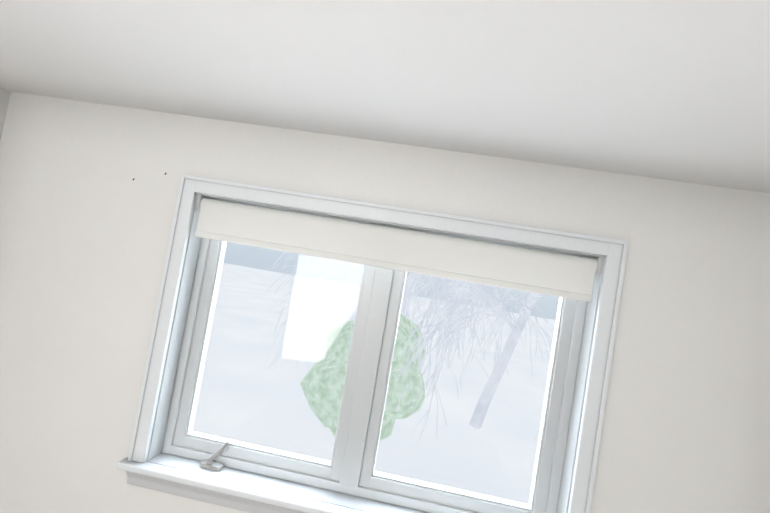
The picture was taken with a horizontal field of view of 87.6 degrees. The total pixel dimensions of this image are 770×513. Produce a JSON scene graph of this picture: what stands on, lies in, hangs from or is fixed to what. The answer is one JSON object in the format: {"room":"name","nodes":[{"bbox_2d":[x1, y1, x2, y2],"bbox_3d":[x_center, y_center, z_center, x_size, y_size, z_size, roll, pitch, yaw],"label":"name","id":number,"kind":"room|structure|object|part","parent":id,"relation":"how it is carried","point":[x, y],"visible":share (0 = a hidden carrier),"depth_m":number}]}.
{"room":"bedroom","nodes":[
{"label":"bedroom","id":0,"kind":"room"},
{"bbox_2d":[0,87,10,140],"bbox_3d":[-1.985,0.416,-0.322,0.200,2.440,4.230,9,-2,6],"label":"wall","id":1,"kind":"structure","parent":0,"point":[4,97],"depth_m":1.60},
{"bbox_2d":[0,92,769,512],"bbox_3d":[-0.222,0.785,1.520,3.012,2.440,0.200,9,-2,6],"label":"wall","id":2,"kind":"structure","parent":0,"point":[88,194],"depth_m":1.48},
{"bbox_2d":[116,453,425,512],"bbox_3d":[-0.146,0.887,1.421,1.659,0.024,0.123,9,-2,6],"label":"window sill","id":3,"kind":"structure","parent":2,"relation":"attached to","point":[260,488],"depth_m":1.44},
{"bbox_2d":[126,174,628,512],"bbox_3d":[-0.061,0.396,1.487,1.608,1.160,0.179,9,-2,6],"label":"window","id":4,"kind":"structure","parent":2,"relation":"in","point":[613,252],"depth_m":1.48},
{"bbox_2d":[200,441,229,470],"bbox_3d":[-0.635,0.739,1.511,0.101,0.114,0.039,9,-2,6],"label":"handle","id":5,"kind":"object","parent":4,"relation":"in","point":[210,464],"depth_m":1.50},
{"bbox_3d":[-0.158,0.930,1.391,1.600,0.067,0.029,9,-2,6],"label":"window apron","id":6,"kind":"part","parent":4,"relation":"part of"},
{"bbox_3d":[-0.054,0.385,1.538,1.428,0.953,0.048,9,-2,6],"label":"window sash","id":7,"kind":"part","parent":4,"relation":"part of"},
{"bbox_2d":[195,230,591,301],"bbox_3d":[-0.005,0.029,1.449,1.450,0.024,0.012,9,-2,6],"label":"rail","id":8,"kind":"object","parent":4,"relation":"attached to","point":[420,270],"visible":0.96,"depth_m":1.44},
{"bbox_2d":[197,203,595,294],"bbox_3d":[0.005,-0.029,1.451,1.448,0.117,0.002,9,-2,6],"label":"window blind","id":9,"kind":"object","parent":4,"relation":"attached to","point":[540,271],"visible":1,"depth_m":1.45},
{"bbox_2d":[196,195,601,274],"bbox_3d":[0.016,-0.084,1.476,1.480,0.062,0.060,9,-2,6],"label":"brackets","id":10,"kind":"object","parent":4,"relation":"attached to","point":[597,271],"visible":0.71,"depth_m":1.39},
{"bbox_2d":[200,198,597,270],"bbox_3d":[0.017,-0.085,1.476,1.456,0.048,0.048,9,-2,6],"label":"roll","id":11,"kind":"object","parent":4,"relation":"attached to","point":[548,254],"visible":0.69,"depth_m":1.45},
{"bbox_2d":[0,0,769,192],"bbox_3d":[-0.197,-0.589,-0.432,3.412,0.120,4.230,9,-2,6],"label":"ceiling","id":12,"kind":"structure","parent":0,"point":[676,90],"depth_m":0.95},
{"label":"outside","id":13,"kind":"structure","parent":0,"visible":0},
{"bbox_2d":[192,263,555,503],"bbox_3d":[6.196,4.976,29.256,70.000,0.300,56.580,9,-2,6],"label":"ground","id":14,"kind":"structure","parent":13,"point":[417,460],"depth_m":8.58},
{"bbox_2d":[300,313,425,440],"bbox_3d":[-0.321,1.928,6.435,1.937,2.264,1.531,9,-2,6],"label":"bush","id":15,"kind":"object","parent":14,"relation":"on","point":[322,383],"depth_m":6.00},
{"bbox_2d":[264,252,551,450],"bbox_3d":[2.636,-1.955,9.588,12.298,11.185,13.824,9,-2,6],"label":"tree","id":16,"kind":"object","parent":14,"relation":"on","point":[501,364],"depth_m":7.10}
]}

